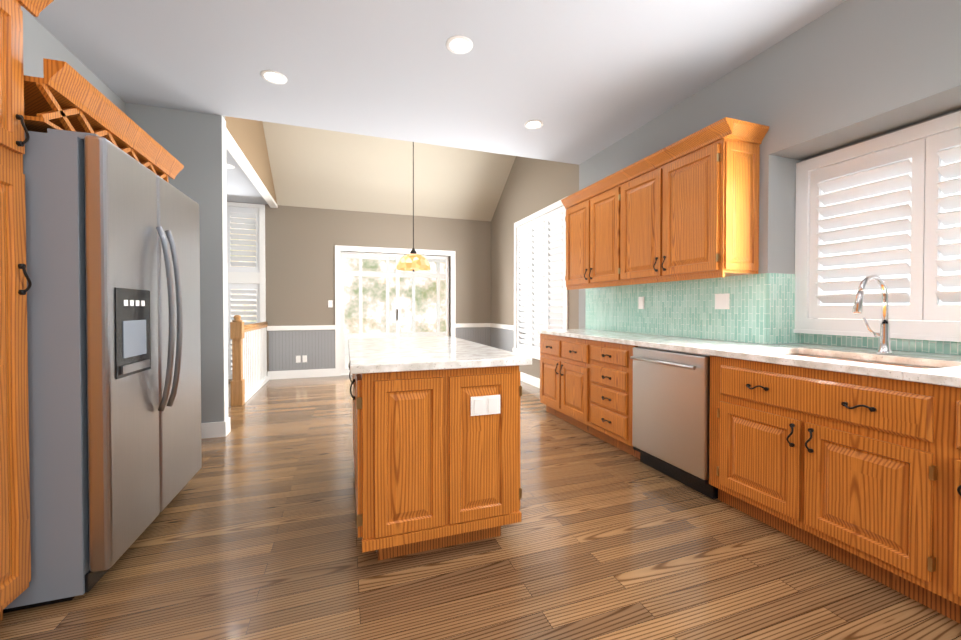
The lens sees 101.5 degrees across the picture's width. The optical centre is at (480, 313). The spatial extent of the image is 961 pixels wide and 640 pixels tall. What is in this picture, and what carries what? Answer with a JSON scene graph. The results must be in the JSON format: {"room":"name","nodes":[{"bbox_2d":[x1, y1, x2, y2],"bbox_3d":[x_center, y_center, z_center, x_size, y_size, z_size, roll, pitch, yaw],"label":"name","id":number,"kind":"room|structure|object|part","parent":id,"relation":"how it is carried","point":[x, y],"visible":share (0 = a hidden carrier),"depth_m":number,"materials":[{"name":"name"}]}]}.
{"room":"kitchen","nodes":[
{"label":"kitchen","id":0,"kind":"room"},
{"bbox_2d":[21,6,124,112],"bbox_3d":[-1.965,-0.887,0.078,0.150,4.100,6.800,0,1,-19],"label":"wall","id":1,"kind":"structure","parent":0,"point":[38,43],"depth_m":2.42,"materials":[{"name":"grey paint"}]},
{"bbox_2d":[24,58,183,182],"bbox_3d":[-2.135,-0.856,1.946,0.733,0.240,1.176,0,1,-19],"label":"wine rack","id":2,"kind":"object","parent":1,"relation":"attached to","point":[61,95],"visible":0.58,"depth_m":1.71,"materials":[{"name":"brown wood"}]},
{"bbox_2d":[125,102,224,422],"bbox_3d":[-2.681,-0.356,3.497,0.690,2.950,0.120,0,1,-19],"label":"wall","id":3,"kind":"structure","parent":0,"point":[191,141],"depth_m":3.51,"materials":[{"name":"grey paint"}]},
{"bbox_2d":[225,116,276,203],"bbox_3d":[-2.897,-2.285,5.011,0.100,1.070,2.929,0,1,-19],"label":"wall","id":4,"kind":"structure","parent":0,"point":[248,135],"depth_m":4.82,"materials":[{"name":"brown paint"}]},
{"bbox_2d":[227,201,490,381],"bbox_3d":[-2.365,-0.973,6.838,5.380,4.100,0.150,0,1,-19],"label":"wall","id":5,"kind":"structure","parent":0,"point":[301,243],"depth_m":6.71,"materials":[{"name":"brown paint"}]},
{"bbox_2d":[227,206,259,374],"bbox_3d":[-4.020,-0.355,6.216,0.934,2.674,0.084,0,1,-19],"label":"window shutters","id":6,"kind":"object","parent":5,"relation":"attached to","point":[242,213],"visible":0.44,"depth_m":6.28,"materials":[{"name":"white paint"}]},
{"bbox_2d":[296,356,300,362],"bbox_3d":[-3.036,0.763,6.533,0.070,0.115,0.008,0,1,-19],"label":"outlet","id":7,"kind":"object","parent":5,"relation":"attached to","point":[298,358],"depth_m":6.53,"materials":[{"name":"white plastic"}]},
{"bbox_2d":[268,330,334,370],"bbox_3d":[-2.973,0.615,6.564,1.020,0.670,0.012,0,1,-19],"label":"wainscot","id":8,"kind":"structure","parent":5,"relation":"attached to","point":[287,347],"depth_m":6.55,"materials":[{"name":"grey wood"}]},
{"bbox_2d":[302,355,306,361],"bbox_3d":[-2.940,0.762,6.566,0.070,0.115,0.008,0,1,-19],"label":"outlet","id":9,"kind":"object","parent":5,"relation":"attached to","point":[304,357],"depth_m":6.56,"materials":[{"name":"white plastic"}]},
{"bbox_2d":[328,300,332,306],"bbox_3d":[-2.556,-0.161,6.683,0.070,0.120,0.014,0,1,-19],"label":"light switch","id":10,"kind":"object","parent":5,"relation":"attached to","point":[330,302],"depth_m":6.68,"materials":[{"name":"white plastic"}]},
{"bbox_2d":[201,116,567,438],"bbox_3d":[-1.706,-0.355,5.386,5.380,2.900,3.340,0,1,-19],"label":"trim","id":11,"kind":"structure","parent":5,"relation":"attached to","point":[215,429],"depth_m":6.34,"materials":[{"name":"white paint"}]},
{"bbox_2d":[341,251,448,374],"bbox_3d":[-1.514,-0.002,7.158,1.950,2.150,0.120,0,1,-19],"label":"sliding glass door","id":12,"kind":"structure","parent":5,"relation":"in","point":[345,371],"depth_m":7.09,"materials":[{"name":"white paint"}]},
{"bbox_2d":[245,223,445,367],"bbox_3d":[-1.960,-0.206,8.626,5.000,2.680,2.950,0,1,-19],"label":"frame","id":13,"kind":"object","parent":12,"relation":"attached to","point":[402,275],"depth_m":9.85,"materials":[{"name":"white paint"}]},
{"bbox_2d":[456,327,489,345],"bbox_3d":[-0.149,0.603,7.533,0.690,0.670,0.012,0,1,-19],"label":"wainscot","id":14,"kind":"structure","parent":5,"relation":"attached to","point":[481,335],"depth_m":7.54,"materials":[{"name":"grey wood"}]},
{"bbox_2d":[226,121,515,220],"bbox_3d":[-1.799,-2.308,5.403,5.530,1.195,3.200,0,1,-19],"label":"ceiling","id":15,"kind":"structure","parent":0,"point":[320,168],"depth_m":6.27,"materials":[{"name":"beige paint"}]},
{"bbox_2d":[226,164,234,168],"bbox_3d":[-3.012,-1.743,4.645,0.180,0.004,0.180,0,1,-19],"label":"recessed light","id":16,"kind":"object","parent":15,"relation":"in","point":[228,166],"visible":0.44,"depth_m":4.66,"materials":[{"name":"white paint"}]},
{"bbox_2d":[396,142,430,271],"bbox_3d":[-0.958,-1.707,5.593,0.490,2.230,0.490,0,1,-19],"label":"pendant lamp","id":17,"kind":"object","parent":15,"relation":"hanging from","point":[413,261],"visible":0.79,"depth_m":5.48,"materials":[{"name":"yellow glass"}]},
{"bbox_2d":[22,0,845,164],"bbox_3d":[0.022,-1.794,0.669,5.800,0.100,6.950,0,1,-19],"label":"ceiling","id":18,"kind":"structure","parent":0,"point":[583,80],"depth_m":2.73,"materials":[{"name":"grey paint"}]},
{"bbox_2d":[260,70,286,83],"bbox_3d":[-1.552,-1.772,2.946,0.180,0.004,0.180,0,1,-19],"label":"recessed light","id":19,"kind":"object","parent":18,"relation":"in","point":[272,76],"visible":1,"depth_m":2.94,"materials":[{"name":"white paint"}]},
{"bbox_2d":[446,35,472,53],"bbox_3d":[-0.138,-1.767,2.586,0.180,0.004,0.180,0,1,-19],"label":"recessed light","id":20,"kind":"object","parent":18,"relation":"in","point":[455,44],"visible":1,"depth_m":2.58,"materials":[{"name":"white paint"}]},
{"bbox_2d":[524,120,542,128],"bbox_3d":[0.504,-1.781,3.704,0.180,0.004,0.180,0,1,-19],"label":"recessed light","id":21,"kind":"object","parent":18,"relation":"in","point":[533,124],"visible":1,"depth_m":3.70,"materials":[{"name":"white paint"}]},
{"bbox_2d":[0,375,960,639],"bbox_3d":[-0.520,1.176,2.212,5.850,0.080,10.150,0,1,-19],"label":"floor","id":22,"kind":"structure","parent":0,"point":[250,533],"depth_m":1.76,"materials":[{"name":"brown wood"}]},
{"bbox_2d":[0,0,53,620],"bbox_3d":[-1.556,-0.036,0.176,0.673,2.395,2.701,0,1,-19],"label":"pantry","id":23,"kind":"object","parent":22,"relation":"on","point":[15,562],"visible":1,"depth_m":1.41,"materials":[{"name":"brown wood"}]},
{"bbox_2d":[3,128,201,612],"bbox_3d":[-2.020,0.209,1.957,0.915,1.860,1.075,0,1,-19],"label":"refrigerator","id":24,"kind":"object","parent":22,"relation":"on","point":[113,318],"visible":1,"depth_m":1.57,"materials":[{"name":"grey metal"}]},
{"bbox_2d":[84,135,159,571],"bbox_3d":[-1.601,0.164,1.776,0.073,1.745,0.461,0,1,-19],"label":"freezer","id":25,"kind":"object","parent":24,"relation":"in","point":[122,239],"depth_m":1.65,"materials":[{"name":"silver metal"}]},
{"bbox_3d":[-1.554,0.082,1.764,0.014,0.380,0.300,0,1,-19],"label":"panel","id":26,"kind":"part","parent":24,"relation":"part of","materials":[{"name":"black plastic"}]},
{"bbox_3d":[-1.600,0.028,2.023,0.075,0.928,0.125,0,1,-19],"label":"handle","id":27,"kind":"part","parent":24,"relation":"part of","materials":[{"name":"silver metal"}]},
{"bbox_2d":[230,315,268,405],"bbox_3d":[-3.195,0.551,5.516,0.120,1.085,1.810,0,1,-19],"label":"stair railing","id":28,"kind":"object","parent":22,"relation":"on","point":[250,377],"visible":1,"depth_m":5.12,"materials":[{"name":"brown wood"}]},
{"bbox_2d":[349,364,531,559],"bbox_3d":[-0.391,0.690,2.507,0.846,0.886,1.464,0,1,-19],"label":"kitchen island","id":29,"kind":"object","parent":22,"relation":"on","point":[436,437],"depth_m":1.81,"materials":[{"name":"brown wood"}]},
{"bbox_2d":[348,336,531,375],"bbox_3d":[-0.397,0.228,2.520,0.850,0.038,1.544,0,1,-19],"label":"island countertop","id":30,"kind":"structure","parent":29,"relation":"on","point":[367,356],"depth_m":2.00,"materials":[{"name":"white stone"}]},
{"bbox_2d":[470,395,499,415],"bbox_3d":[0.025,0.440,1.876,0.150,0.090,0.009,0,1,-19],"label":"outlet plate","id":31,"kind":"object","parent":29,"relation":"attached to","point":[480,405],"depth_m":1.87,"materials":[{"name":"white plastic"}]},
{"bbox_2d":[540,333,584,430],"bbox_3d":[1.105,0.672,4.059,0.626,0.880,0.960,0,1,-19],"label":"base cabinet","id":32,"kind":"object","parent":22,"relation":"on","point":[562,359],"depth_m":3.92,"materials":[{"name":"brown wood"}]},
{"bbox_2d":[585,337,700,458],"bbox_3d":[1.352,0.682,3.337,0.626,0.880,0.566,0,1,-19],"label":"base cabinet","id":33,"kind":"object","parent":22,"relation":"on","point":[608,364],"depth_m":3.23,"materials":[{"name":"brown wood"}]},
{"bbox_2d":[630,346,717,498],"bbox_3d":[1.517,0.690,2.752,0.681,0.878,0.632,0,1,-19],"label":"dishwasher","id":34,"kind":"object","parent":22,"relation":"on","point":[675,351],"depth_m":2.58,"materials":[{"name":"silver metal"}]},
{"bbox_3d":[1.219,0.331,2.645,0.051,0.022,0.552,0,1,-19],"label":"dishwasher handle","id":35,"kind":"part","parent":34,"relation":"part of","materials":[{"name":"silver metal"}]},
{"bbox_3d":[1.267,0.631,2.665,0.046,0.748,0.632,0,1,-19],"label":"dishwasher door","id":36,"kind":"part","parent":34,"relation":"part of","materials":[{"name":"silver metal"}]},
{"bbox_3d":[1.305,1.069,2.683,0.110,0.123,0.624,0,1,-19],"label":"dishwasher base","id":37,"kind":"part","parent":34,"relation":"part of","materials":[{"name":"black plastic"}]},
{"bbox_2d":[705,353,936,608],"bbox_3d":[1.814,0.699,1.993,0.626,0.880,0.981,0,1,-19],"label":"base cabinet","id":38,"kind":"object","parent":22,"relation":"on","point":[851,461],"depth_m":1.75,"materials":[{"name":"brown wood"}]},
{"bbox_2d":[537,329,960,384],"bbox_3d":[1.791,0.235,2.039,0.637,0.037,5.244,0,1,-19],"label":"countertop","id":39,"kind":"structure","parent":38,"relation":"on","point":[947,372],"depth_m":2.15,"materials":[{"name":"white stone"}]},
{"bbox_2d":[786,354,933,367],"bbox_3d":[1.863,0.349,1.988,0.448,0.188,0.748,0,1,-19],"label":"sink","id":40,"kind":"object","parent":39,"relation":"in","point":[910,364],"depth_m":2.06,"materials":[{"name":"silver metal"}]},
{"bbox_2d":[852,275,892,353],"bbox_3d":[2.035,0.006,2.068,0.284,0.417,0.113,0,1,-19],"label":"faucet","id":41,"kind":"object","parent":39,"relation":"on","point":[883,334],"visible":1,"depth_m":2.06,"materials":[{"name":"silver metal"}]},
{"bbox_2d":[933,381,960,623],"bbox_3d":[2.060,0.708,1.273,0.626,0.880,0.541,0,1,-19],"label":"base cabinet","id":42,"kind":"object","parent":22,"relation":"on","point":[946,398],"depth_m":1.43,"materials":[{"name":"brown wood"}]},
{"bbox_2d":[491,0,960,378],"bbox_3d":[1.996,-0.926,3.128,0.478,4.100,10.000,0,1,-19],"label":"wall","id":43,"kind":"structure","parent":0,"point":[846,73],"depth_m":2.64,"materials":[{"name":"grey paint"}]},
{"bbox_2d":[490,327,513,351],"bbox_3d":[0.385,0.608,7.114,0.012,0.670,1.150,0,1,-19],"label":"wainscot","id":44,"kind":"structure","parent":43,"relation":"attached to","point":[500,338],"depth_m":7.06,"materials":[{"name":"grey wood"}]},
{"bbox_2d":[517,206,563,352],"bbox_3d":[0.861,-0.410,5.779,0.068,1.994,1.494,0,1,-19],"label":"window shutters","id":45,"kind":"object","parent":43,"relation":"attached to","point":[539,239],"visible":0.81,"depth_m":5.74,"materials":[{"name":"white paint"}]},
{"bbox_2d":[561,174,620,288],"bbox_3d":[1.270,-0.774,3.988,0.347,0.975,1.006,0,1,-19],"label":"upper cabinet","id":46,"kind":"object","parent":43,"relation":"attached to","point":[589,213],"depth_m":3.94,"materials":[{"name":"brown wood"}]},
{"bbox_2d":[638,297,643,308],"bbox_3d":[1.533,-0.099,3.740,0.008,0.116,0.070,0,1,-19],"label":"outlet","id":47,"kind":"object","parent":43,"relation":"attached to","point":[640,299],"depth_m":3.74,"materials":[{"name":"white plastic"}]},
{"bbox_2d":[613,117,764,284],"bbox_3d":[1.566,-0.763,3.126,0.347,0.975,1.087,0,1,-19],"label":"upper cabinet","id":48,"kind":"object","parent":43,"relation":"attached to","point":[686,208],"depth_m":2.78,"materials":[{"name":"brown wood"}]},
{"bbox_2d":[715,293,729,308],"bbox_3d":[1.808,-0.088,2.936,0.008,0.116,0.115,0,1,-19],"label":"outlet","id":49,"kind":"object","parent":43,"relation":"attached to","point":[722,301],"depth_m":2.93,"materials":[{"name":"white plastic"}]},
{"bbox_2d":[793,111,960,341],"bbox_3d":[2.404,-0.440,2.121,0.089,1.165,1.260,0,1,-19],"label":"window shutters","id":50,"kind":"object","parent":43,"relation":"attached to","point":[928,147],"visible":0.96,"depth_m":2.27,"materials":[{"name":"white paint"}]},
{"label":"outside","id":51,"kind":"structure","parent":0,"visible":0},
{"bbox_2d":[230,212,256,364],"bbox_3d":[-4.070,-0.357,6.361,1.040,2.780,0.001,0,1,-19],"label":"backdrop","id":52,"kind":"structure","parent":51,"point":[243,289],"depth_m":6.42,"materials":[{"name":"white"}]},
{"bbox_2d":[238,258,445,332],"bbox_3d":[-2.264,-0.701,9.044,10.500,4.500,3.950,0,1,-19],"label":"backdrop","id":53,"kind":"structure","parent":51,"point":[371,281],"depth_m":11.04,"materials":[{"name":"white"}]},
{"bbox_2d":[525,221,562,346],"bbox_3d":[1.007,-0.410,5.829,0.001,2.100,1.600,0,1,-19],"label":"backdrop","id":54,"kind":"structure","parent":51,"point":[550,318],"depth_m":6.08,"materials":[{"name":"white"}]},
{"bbox_2d":[818,159,960,321],"bbox_3d":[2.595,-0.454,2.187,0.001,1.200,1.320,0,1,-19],"label":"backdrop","id":55,"kind":"structure","parent":51,"point":[896,276],"depth_m":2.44,"materials":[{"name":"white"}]}
]}

